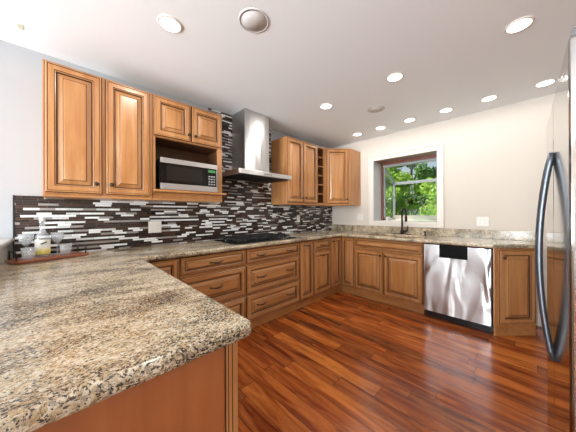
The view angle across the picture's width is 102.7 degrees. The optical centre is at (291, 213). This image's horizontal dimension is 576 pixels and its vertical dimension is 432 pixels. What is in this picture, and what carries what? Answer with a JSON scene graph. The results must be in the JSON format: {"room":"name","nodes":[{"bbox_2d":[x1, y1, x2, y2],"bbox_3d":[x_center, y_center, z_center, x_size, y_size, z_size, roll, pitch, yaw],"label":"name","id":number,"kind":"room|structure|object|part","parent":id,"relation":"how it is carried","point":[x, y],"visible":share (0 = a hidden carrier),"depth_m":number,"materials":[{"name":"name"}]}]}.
{"room":"kitchen","nodes":[
{"label":"kitchen","id":0,"kind":"room"},
{"bbox_2d":[0,40,331,259],"bbox_3d":[-2.110,0.003,1.687,8.220,2.479,0.120,0,0,-45],"label":"wall","id":1,"kind":"structure","parent":0,"point":[21,118],"depth_m":1.71,"materials":[{"name":"grey paint"}]},
{"bbox_2d":[0,247,6,265],"bbox_3d":[-1.278,0.739,0.805,0.105,1.000,2.300,0,0,-45],"label":"trim","id":2,"kind":"structure","parent":1,"relation":"attached to","point":[3,253],"depth_m":1.56,"materials":[{"name":"white paint"}]},
{"bbox_2d":[0,238,14,250],"bbox_3d":[-1.271,0.209,0.799,0.170,0.060,2.319,0,0,-45],"label":"trim","id":3,"kind":"structure","parent":1,"relation":"attached to","point":[4,243],"depth_m":1.52,"materials":[{"name":"white paint"}]},
{"bbox_2d":[42,59,152,200],"bbox_3d":[-1.545,-0.579,1.883,0.653,0.931,0.372,0,0,-45],"label":"upper cabinet","id":4,"kind":"object","parent":1,"relation":"attached to","point":[97,131],"visible":1,"depth_m":1.73,"materials":[{"name":"brown wood"}]},
{"bbox_3d":[-1.559,-0.589,1.661,0.302,0.891,0.022,0,0,-45],"label":"door","id":5,"kind":"part","parent":4,"relation":"part of","materials":[{"name":"brown wood"}]},
{"bbox_3d":[-1.554,-0.122,1.894,0.653,0.017,0.321,0,0,-45],"label":"light rail","id":6,"kind":"part","parent":4,"relation":"part of","materials":[{"name":"brown wood"}]},
{"bbox_3d":[-1.331,-0.590,1.886,0.300,0.891,0.022,0,0,-45],"label":"door","id":7,"kind":"part","parent":4,"relation":"part of","materials":[{"name":"brown wood"}]},
{"bbox_2d":[13,108,331,257],"bbox_3d":[-0.624,-0.460,3.056,3.937,1.562,0.012,0,0,-45],"label":"tile backsplash","id":8,"kind":"structure","parent":1,"relation":"attached to","point":[246,207],"depth_m":2.36,"materials":[{"name":"tile"}]},
{"bbox_2d":[148,221,160,232],"bbox_3d":[-1.368,0.140,2.311,0.116,0.114,0.009,0,0,-45],"label":"wall outlet","id":9,"kind":"object","parent":8,"relation":"attached to","point":[153,226],"visible":1,"depth_m":2.31,"materials":[{"name":"white plastic"}]},
{"bbox_2d":[149,94,225,202],"bbox_3d":[-1.066,-0.581,2.346,0.677,0.931,0.383,0,0,-45],"label":"upper cabinet","id":10,"kind":"object","parent":1,"relation":"attached to","point":[180,131],"visible":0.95,"depth_m":2.26,"materials":[{"name":"brown wood"}]},
{"bbox_3d":[-1.090,-0.861,2.124,0.316,0.350,0.022,0,0,-45],"label":"door","id":11,"kind":"part","parent":10,"relation":"part of","materials":[{"name":"brown wood"}]},
{"bbox_3d":[-1.086,-0.124,2.354,0.657,0.017,0.321,0,0,-45],"label":"light rail","id":12,"kind":"part","parent":10,"relation":"part of","materials":[{"name":"brown wood"}]},
{"bbox_2d":[155,157,217,192],"bbox_3d":[-1.068,-0.352,2.324,0.536,0.285,0.311,0,0,-45],"label":"microwave","id":13,"kind":"object","parent":10,"relation":"on","point":[171,174],"visible":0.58,"depth_m":2.17,"materials":[{"name":"silver metal"}]},
{"bbox_3d":[-1.007,-0.359,2.177,0.418,0.181,0.010,0,0,-45],"label":"door","id":14,"kind":"part","parent":13,"relation":"part of","materials":[{"name":"black glass"}]},
{"bbox_3d":[-0.964,-0.473,2.217,0.536,0.045,0.012,0,0,-45],"label":"trim","id":15,"kind":"part","parent":13,"relation":"part of","materials":[{"name":"silver metal"}]},
{"bbox_3d":[-0.963,-0.241,2.217,0.536,0.054,0.012,0,0,-45],"label":"trim","id":16,"kind":"part","parent":13,"relation":"part of","materials":[{"name":"silver metal"}]},
{"bbox_3d":[-0.815,-0.360,2.365,0.116,0.181,0.010,0,0,-45],"label":"control panel","id":17,"kind":"part","parent":13,"relation":"part of","materials":[{"name":"black"}]},
{"bbox_3d":[-0.776,-0.360,2.395,0.018,0.181,0.003,0,0,-45],"label":"trim","id":18,"kind":"part","parent":13,"relation":"part of","materials":[{"name":"silver metal"}]},
{"bbox_2d":[153,189,225,194],"bbox_3d":[-1.055,-0.199,2.337,0.677,0.020,0.357,0,0,-45],"label":"shelf","id":19,"kind":"object","parent":10,"relation":"attached to","point":[155,191],"depth_m":2.15,"materials":[{"name":"brown wood"}]},
{"bbox_3d":[-0.859,-0.862,2.352,0.317,0.350,0.022,0,0,-45],"label":"door","id":20,"kind":"part","parent":10,"relation":"part of","materials":[{"name":"brown wood"}]},
{"bbox_2d":[222,108,291,182],"bbox_3d":[-0.447,-0.831,2.879,0.788,0.821,0.492,0,0,-45],"label":"range hood","id":21,"kind":"object","parent":1,"relation":"attached to","point":[250,129],"visible":0.96,"depth_m":2.82,"materials":[{"name":"silver metal"}]},
{"bbox_2d":[271,136,317,205],"bbox_3d":[0.070,-0.586,3.472,0.662,0.931,0.372,0,0,-45],"label":"upper cabinet","id":22,"kind":"object","parent":1,"relation":"attached to","point":[298,159],"visible":1,"depth_m":3.30,"materials":[{"name":"brown wood"}]},
{"bbox_3d":[0.061,-0.129,3.482,0.662,0.017,0.321,0,0,-45],"label":"light rail","id":23,"kind":"part","parent":22,"relation":"part of","materials":[{"name":"brown wood"}]},
{"bbox_3d":[0.057,-0.596,3.251,0.318,0.891,0.022,0,0,-45],"label":"door","id":24,"kind":"part","parent":22,"relation":"part of","materials":[{"name":"brown wood"}]},
{"bbox_3d":[0.290,-0.597,3.481,0.318,0.891,0.022,0,0,-45],"label":"door","id":25,"kind":"part","parent":22,"relation":"part of","materials":[{"name":"brown wood"}]},
{"bbox_2d":[312,146,324,205],"bbox_3d":[0.359,-0.587,3.785,0.188,0.931,0.331,0,0,-45],"label":"upper cabinet","id":26,"kind":"object","parent":1,"relation":"attached to","point":[321,167],"visible":0.27,"depth_m":3.75,"materials":[{"name":"brown wood"}]},
{"bbox_3d":[0.350,-0.596,3.794,0.155,0.871,0.301,0,0,-45],"label":"panel","id":27,"kind":"part","parent":26,"relation":"part of","materials":[{"name":"brown wood"}]},
{"bbox_2d":[324,148,360,206],"bbox_3d":[0.756,-0.589,3.986,0.658,0.931,0.616,0,0,-45],"label":"upper cabinet","id":28,"kind":"object","parent":1,"relation":"attached to","point":[342,166],"visible":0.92,"depth_m":3.75,"materials":[{"name":"brown wood"}]},
{"bbox_3d":[0.746,-0.599,3.754,0.366,0.891,0.022,0,0,-3],"label":"door","id":29,"kind":"part","parent":28,"relation":"part of","materials":[{"name":"brown wood"}]},
{"bbox_3d":[0.758,-0.132,3.975,0.642,0.017,0.600,0,0,-45],"label":"light rail","id":30,"kind":"part","parent":28,"relation":"part of","materials":[{"name":"brown wood"}]},
{"bbox_2d":[0,0,575,147],"bbox_3d":[-0.853,-1.291,0.404,8.220,0.100,3.720,0,0,-45],"label":"ceiling","id":31,"kind":"structure","parent":0,"point":[456,54],"depth_m":1.78,"materials":[{"name":"white paint"}]},
{"bbox_2d":[157,14,181,32],"bbox_3d":[-0.797,-1.237,1.513,0.148,0.008,0.148,0,0,-45],"label":"recessed light","id":32,"kind":"object","parent":31,"relation":"in","point":[168,23],"visible":1,"depth_m":1.50,"materials":[{"name":"white glass"}]},
{"bbox_2d":[239,7,268,32],"bbox_3d":[-0.243,-1.240,1.492,0.196,0.006,0.196,0,0,-45],"label":"ceiling speaker","id":33,"kind":"object","parent":31,"relation":"attached to","point":[253,20],"visible":1,"depth_m":1.48,"materials":[{"name":"grey"}]},
{"bbox_2d":[320,103,331,108],"bbox_3d":[0.402,-1.242,2.682,0.148,0.008,0.148,0,0,-45],"label":"recessed light","id":34,"kind":"object","parent":31,"relation":"in","point":[324,105],"visible":1,"depth_m":2.68,"materials":[{"name":"white glass"}]},
{"bbox_2d":[367,105,384,112],"bbox_3d":[1.014,-1.246,2.764,0.196,0.006,0.196,0,0,-45],"label":"ceiling speaker","id":35,"kind":"object","parent":31,"relation":"attached to","point":[374,109],"visible":1,"depth_m":2.77,"materials":[{"name":"grey"}]},
{"bbox_2d":[369,106,383,111],"bbox_3d":[1.014,-1.246,2.764,0.170,0.005,0.170,0,0,5],"label":"grille","id":36,"kind":"object","parent":35,"relation":"attached to","point":[374,108],"depth_m":2.74,"materials":[{"name":"grey"}]},
{"bbox_2d":[375,126,385,129],"bbox_3d":[1.307,-1.246,3.378,0.148,0.008,0.148,0,0,-45],"label":"recessed light","id":37,"kind":"object","parent":31,"relation":"in","point":[378,127],"visible":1,"depth_m":3.35,"materials":[{"name":"white paint"}]},
{"bbox_2d":[386,72,403,81],"bbox_3d":[0.949,-1.245,2.114,0.148,0.008,0.148,0,0,-45],"label":"recessed light","id":38,"kind":"object","parent":31,"relation":"in","point":[396,76],"visible":1,"depth_m":2.11,"materials":[{"name":"white glass"}]},
{"bbox_2d":[404,118,415,121],"bbox_3d":[1.587,-1.247,3.093,0.148,0.008,0.148,0,0,-45],"label":"recessed light","id":39,"kind":"object","parent":31,"relation":"in","point":[407,119],"visible":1,"depth_m":3.08,"materials":[{"name":"white paint"}]},
{"bbox_2d":[439,107,452,112],"bbox_3d":[1.876,-1.249,2.799,0.148,0.008,0.148,0,0,-45],"label":"recessed light","id":40,"kind":"object","parent":31,"relation":"in","point":[448,109],"visible":1,"depth_m":2.80,"materials":[{"name":"white glass"}]},
{"bbox_2d":[480,95,497,101],"bbox_3d":[2.156,-1.250,2.514,0.148,0.008,0.148,0,0,-45],"label":"recessed light","id":41,"kind":"object","parent":31,"relation":"in","point":[490,97],"visible":1,"depth_m":2.51,"materials":[{"name":"white glass"}]},
{"bbox_2d":[504,15,534,33],"bbox_3d":[1.513,-1.247,1.533,0.148,0.008,0.148,0,0,-45],"label":"recessed light","id":42,"kind":"object","parent":31,"relation":"in","point":[522,23],"visible":1,"depth_m":1.52,"materials":[{"name":"white glass"}]},
{"bbox_2d":[534,78,556,87],"bbox_3d":[2.444,-1.251,2.221,0.148,0.008,0.148,0,0,-45],"label":"recessed light","id":43,"kind":"object","parent":31,"relation":"in","point":[547,82],"visible":1,"depth_m":2.21,"materials":[{"name":"white glass"}]},
{"bbox_2d":[238,291,547,431],"bbox_3d":[-0.842,1.288,0.404,8.220,0.100,3.720,0,0,-45],"label":"floor","id":44,"kind":"structure","parent":0,"point":[341,361],"depth_m":1.77,"materials":[{"name":"brown wood"}]},
{"bbox_2d":[32,341,237,431],"bbox_3d":[-1.086,0.801,1.177,0.670,0.873,2.032,0,0,-45],"label":"base cabinet","id":45,"kind":"object","parent":44,"relation":"on","point":[201,394],"visible":0.27,"depth_m":0.56,"materials":[{"name":"brown wood"}]},
{"bbox_3d":[-0.184,0.797,0.671,0.039,0.873,0.045,0,0,-45],"label":"corner post","id":46,"kind":"part","parent":45,"relation":"part of","materials":[{"name":"brown wood"}]},
{"bbox_2d":[149,258,178,279],"bbox_3d":[-1.230,0.802,2.026,0.267,0.873,0.619,0,0,-45],"label":"base cabinet","id":47,"kind":"object","parent":44,"relation":"on","point":[170,266],"visible":0.12,"depth_m":1.85,"materials":[{"name":"brown wood"}]},
{"bbox_2d":[179,249,244,316],"bbox_3d":[-0.894,0.800,2.335,0.638,0.873,0.650,0,0,-45],"label":"base cabinet","id":48,"kind":"object","parent":44,"relation":"on","point":[220,276],"visible":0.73,"depth_m":2.15,"materials":[{"name":"brown wood"}]},
{"bbox_3d":[-0.696,0.688,2.134,0.628,0.287,0.022,0,0,-45],"label":"drawer","id":49,"kind":"part","parent":48,"relation":"part of","materials":[{"name":"brown wood"}]},
{"bbox_3d":[-0.697,0.447,2.134,0.628,0.150,0.022,0,0,-45],"label":"drawer","id":50,"kind":"part","parent":48,"relation":"part of","materials":[{"name":"brown wood"}]},
{"bbox_3d":[-0.695,0.983,2.134,0.628,0.258,0.022,0,0,-45],"label":"drawer","id":51,"kind":"part","parent":48,"relation":"part of","materials":[{"name":"brown wood"}]},
{"bbox_2d":[245,242,298,327],"bbox_3d":[-0.382,0.798,2.839,0.791,0.873,0.650,0,0,-45],"label":"base cabinet","id":52,"kind":"object","parent":44,"relation":"on","point":[271,272],"visible":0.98,"depth_m":2.59,"materials":[{"name":"brown wood"}]},
{"bbox_3d":[-0.182,0.981,2.637,0.781,0.258,0.022,0,0,-45],"label":"drawer","id":53,"kind":"part","parent":52,"relation":"part of","materials":[{"name":"brown wood"}]},
{"bbox_3d":[-0.184,0.686,2.637,0.781,0.287,0.022,0,0,-45],"label":"drawer","id":54,"kind":"part","parent":52,"relation":"part of","materials":[{"name":"brown wood"}]},
{"bbox_3d":[-0.185,0.445,2.637,0.781,0.150,0.022,0,0,-45],"label":"drawer","id":55,"kind":"part","parent":52,"relation":"part of","materials":[{"name":"brown wood"}]},
{"bbox_2d":[297,240,312,308],"bbox_3d":[0.000,0.796,3.214,0.271,0.873,0.650,0,0,-45],"label":"base cabinet","id":56,"kind":"object","parent":44,"relation":"on","point":[305,247],"visible":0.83,"depth_m":3.00,"materials":[{"name":"brown wood"}]},
{"bbox_2d":[311,238,330,302],"bbox_3d":[0.237,0.795,3.447,0.386,0.873,0.650,0,0,-45],"label":"base cabinet","id":57,"kind":"object","parent":44,"relation":"on","point":[321,247],"visible":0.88,"depth_m":3.23,"materials":[{"name":"brown wood"}]},
{"bbox_3d":[0.434,0.442,3.246,0.376,0.150,0.022,0,0,-45],"label":"drawer","id":58,"kind":"part","parent":57,"relation":"part of","materials":[{"name":"brown wood"}]},
{"bbox_3d":[0.435,0.822,3.246,0.376,0.570,0.022,0,0,-45],"label":"door","id":59,"kind":"part","parent":57,"relation":"part of","materials":[{"name":"brown wood"}]},
{"bbox_2d":[328,236,355,295],"bbox_3d":[0.756,0.793,3.831,0.886,0.873,0.832,0,0,-45],"label":"base cabinet","id":60,"kind":"object","parent":44,"relation":"on","point":[342,248],"visible":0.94,"depth_m":3.48,"materials":[{"name":"brown wood"}]},
{"bbox_2d":[0,224,534,431],"bbox_3d":[0.314,0.286,2.087,3.960,0.144,2.703,0,0,-45],"label":"countertop","id":61,"kind":"structure","parent":60,"relation":"on","point":[77,333],"depth_m":0.69,"materials":[{"name":"beige stone"}]},
{"bbox_2d":[5,244,88,263],"bbox_3d":[-1.725,0.286,1.651,0.190,0.080,0.390,0,0,25],"label":"serving tray","id":62,"kind":"object","parent":61,"relation":"on","point":[16,260],"visible":1,"depth_m":1.60,"materials":[{"name":"red wood"}]},
{"bbox_3d":[-1.802,0.278,1.488,0.128,0.064,0.012,0,0,25],"label":"handle","id":63,"kind":"part","parent":62,"relation":"part of","materials":[{"name":"black"}]},
{"bbox_2d":[34,217,50,256],"bbox_3d":[-1.757,0.169,1.627,0.077,0.277,0.079,0,0,-45],"label":"glass bottle","id":64,"kind":"object","parent":62,"relation":"on","point":[41,247],"visible":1,"depth_m":1.60,"materials":[{"name":"white"}]},
{"bbox_2d":[214,233,296,244],"bbox_3d":[-0.416,0.294,2.811,0.870,0.052,0.500,0,0,-45],"label":"gas cooktop","id":65,"kind":"object","parent":61,"relation":"in","point":[257,237],"visible":1,"depth_m":2.67,"materials":[{"name":"black"}]},
{"bbox_2d":[393,208,411,234],"bbox_3d":[1.611,0.118,3.390,0.128,0.388,0.260,0,0,-45],"label":"faucet","id":66,"kind":"object","parent":61,"relation":"on","point":[402,231],"visible":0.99,"depth_m":3.40,"materials":[{"name":"black metal"}]},
{"bbox_3d":[1.638,0.088,3.357,0.025,0.328,0.143,0,0,0],"label":"spout","id":67,"kind":"part","parent":66,"relation":"part of","materials":[{"name":"black metal"}]},
{"bbox_3d":[0.670,0.736,3.477,0.256,0.740,0.022,0,0,-45],"label":"door","id":68,"kind":"part","parent":60,"relation":"part of","materials":[{"name":"brown wood"}]},
{"bbox_3d":[0.855,0.735,3.494,0.022,0.740,0.205,0,0,-45],"label":"door","id":69,"kind":"part","parent":60,"relation":"part of","materials":[{"name":"brown wood"}]},
{"bbox_2d":[355,235,424,313],"bbox_3d":[1.457,0.790,3.290,0.646,0.873,0.916,0,0,-45],"label":"base cabinet","id":70,"kind":"object","parent":44,"relation":"on","point":[391,272],"visible":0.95,"depth_m":3.03,"materials":[{"name":"brown wood"}]},
{"bbox_3d":[1.087,0.816,3.259,0.022,0.578,0.431,0,0,-45],"label":"door","id":71,"kind":"part","parent":70,"relation":"part of","materials":[{"name":"brown wood"}]},
{"bbox_3d":[1.252,0.434,3.090,0.022,0.140,0.906,0,0,-45],"label":"false drawer","id":72,"kind":"part","parent":70,"relation":"part of","materials":[{"name":"brown wood"}]},
{"bbox_3d":[1.406,0.814,2.935,0.022,0.578,0.471,0,0,-45],"label":"door","id":73,"kind":"part","parent":70,"relation":"part of","materials":[{"name":"brown wood"}]},
{"bbox_2d":[424,243,493,332],"bbox_3d":[2.002,0.790,2.734,0.594,0.870,0.615,0,0,-45],"label":"dishwasher","id":74,"kind":"object","parent":44,"relation":"on","point":[458,280],"visible":0.91,"depth_m":2.50,"materials":[{"name":"silver metal"}]},
{"bbox_2d":[493,248,535,335],"bbox_3d":[2.338,0.787,2.410,0.622,0.873,0.298,0,0,-45],"label":"base cabinet","id":75,"kind":"object","parent":44,"relation":"on","point":[514,275],"visible":0.98,"depth_m":2.27,"materials":[{"name":"brown wood"}]},
{"bbox_2d":[535,27,575,431],"bbox_3d":[1.280,0.369,0.665,0.903,1.720,0.792,0,0,-45],"label":"refrigerator","id":76,"kind":"object","parent":44,"relation":"on","point":[558,182],"visible":1,"depth_m":0.73,"materials":[{"name":"grey metal"}]},
{"bbox_3d":[1.062,0.170,0.966,0.026,0.814,0.058,0,0,-45],"label":"handle","id":77,"kind":"part","parent":76,"relation":"part of","materials":[{"name":"grey metal"}]},
{"bbox_3d":[1.012,0.170,0.917,0.026,0.814,0.058,0,0,-45],"label":"handle","id":78,"kind":"part","parent":76,"relation":"part of","materials":[{"name":"grey metal"}]},
{"bbox_3d":[1.230,0.356,1.055,0.427,1.625,0.062,0,0,-45],"label":"door","id":79,"kind":"part","parent":76,"relation":"part of","materials":[{"name":"silver metal"}]},
{"bbox_3d":[0.906,0.358,0.737,0.470,1.625,0.062,0,0,-45],"label":"door","id":80,"kind":"part","parent":76,"relation":"part of","materials":[{"name":"silver metal"}]},
{"bbox_2d":[332,93,554,324],"bbox_3d":[2.047,-0.014,3.237,0.120,2.479,3.500,0,0,-45],"label":"wall","id":81,"kind":"structure","parent":0,"point":[495,158],"depth_m":2.80,"materials":[{"name":"beige paint"}]},
{"bbox_2d":[357,214,362,219],"bbox_3d":[1.194,0.069,4.011,0.009,0.114,0.116,0,0,-45],"label":"wall outlet","id":82,"kind":"object","parent":81,"relation":"attached to","point":[359,216],"visible":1,"depth_m":4.01,"materials":[{"name":"white plastic"}]},
{"bbox_2d":[368,143,443,227],"bbox_3d":[1.979,-0.374,3.796,0.870,1.155,1.080,0,0,-45],"label":"window","id":83,"kind":"structure","parent":81,"relation":"in","point":[377,164],"depth_m":3.82,"materials":[{"name":"white paint"}]},
{"bbox_3d":[1.983,0.140,3.794,0.870,0.032,0.915,0,0,-45],"label":"sill","id":84,"kind":"part","parent":83,"relation":"part of","materials":[{"name":"white paint"}]},
{"bbox_3d":[1.903,-0.379,3.717,0.070,1.010,0.975,0,0,-45],"label":"timber frame","id":85,"kind":"part","parent":83,"relation":"part of","materials":[{"name":"brown wood"}]},
{"bbox_3d":[2.090,-0.365,3.901,0.495,0.980,0.895,0,0,-45],"label":"frame","id":86,"kind":"part","parent":83,"relation":"part of","materials":[{"name":"brown wood"}]},
{"bbox_2d":[389,195,436,198],"bbox_3d":[2.099,-0.280,3.910,0.380,0.010,0.831,0,0,-45],"label":"glass shelf","id":87,"kind":"object","parent":83,"relation":"attached to","point":[393,197],"depth_m":3.83,"materials":[{"name":"clear glass"}]},
{"bbox_3d":[2.256,0.082,4.062,0.035,0.085,0.831,0,0,-45],"label":"rail","id":88,"kind":"part","parent":83,"relation":"part of","materials":[{"name":"beige"}]},
{"bbox_2d":[477,217,488,225],"bbox_3d":[2.352,0.104,2.835,0.008,0.114,0.116,0,0,-45],"label":"wall outlet","id":89,"kind":"object","parent":81,"relation":"attached to","point":[481,221],"visible":1,"depth_m":2.83,"materials":[{"name":"white plastic"}]},
{"bbox_2d":[537,314,541,326],"bbox_3d":[2.951,1.157,2.224,0.018,0.130,0.795,0,0,-45],"label":"baseboard","id":90,"kind":"structure","parent":81,"relation":"attached to","point":[538,315],"depth_m":2.49,"materials":[{"name":"white paint"}]},
{"bbox_3d":[8.970,1.846,15.300,25.100,0.100,32.000,0,0,-45],"label":"ground","id":91,"kind":"structure","parent":0,"visible":0},
{"bbox_2d":[386,166,406,192],"bbox_3d":[7.379,-1.762,17.174,3.479,7.135,2.895,0,0,-45],"label":"leafy tree","id":92,"kind":"object","parent":91,"relation":"on","point":[391,169],"visible":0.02,"depth_m":16.56,"materials":[{"name":"green plant"}]},
{"bbox_2d":[386,170,421,217],"bbox_3d":[4.136,0.055,9.491,2.038,3.530,2.087,0,0,0],"label":"leafy tree","id":93,"kind":"object","parent":91,"relation":"on","point":[411,210],"visible":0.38,"depth_m":8.93,"materials":[{"name":"green plant"}]},
{"bbox_2d":[388,162,436,214],"bbox_3d":[7.292,-1.665,13.098,3.202,6.944,3.392,0,0,-15],"label":"leafy tree","id":94,"kind":"object","parent":91,"relation":"on","point":[420,172],"visible":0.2,"depth_m":12.06,"materials":[{"name":"green plant"}]},
{"bbox_2d":[419,177,436,214],"bbox_3d":[4.740,0.190,6.931,1.960,3.256,1.567,0,0,6],"label":"leafy tree","id":95,"kind":"object","parent":91,"relation":"on","point":[431,188],"visible":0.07,"depth_m":7.08,"materials":[{"name":"green plant"}]}
]}

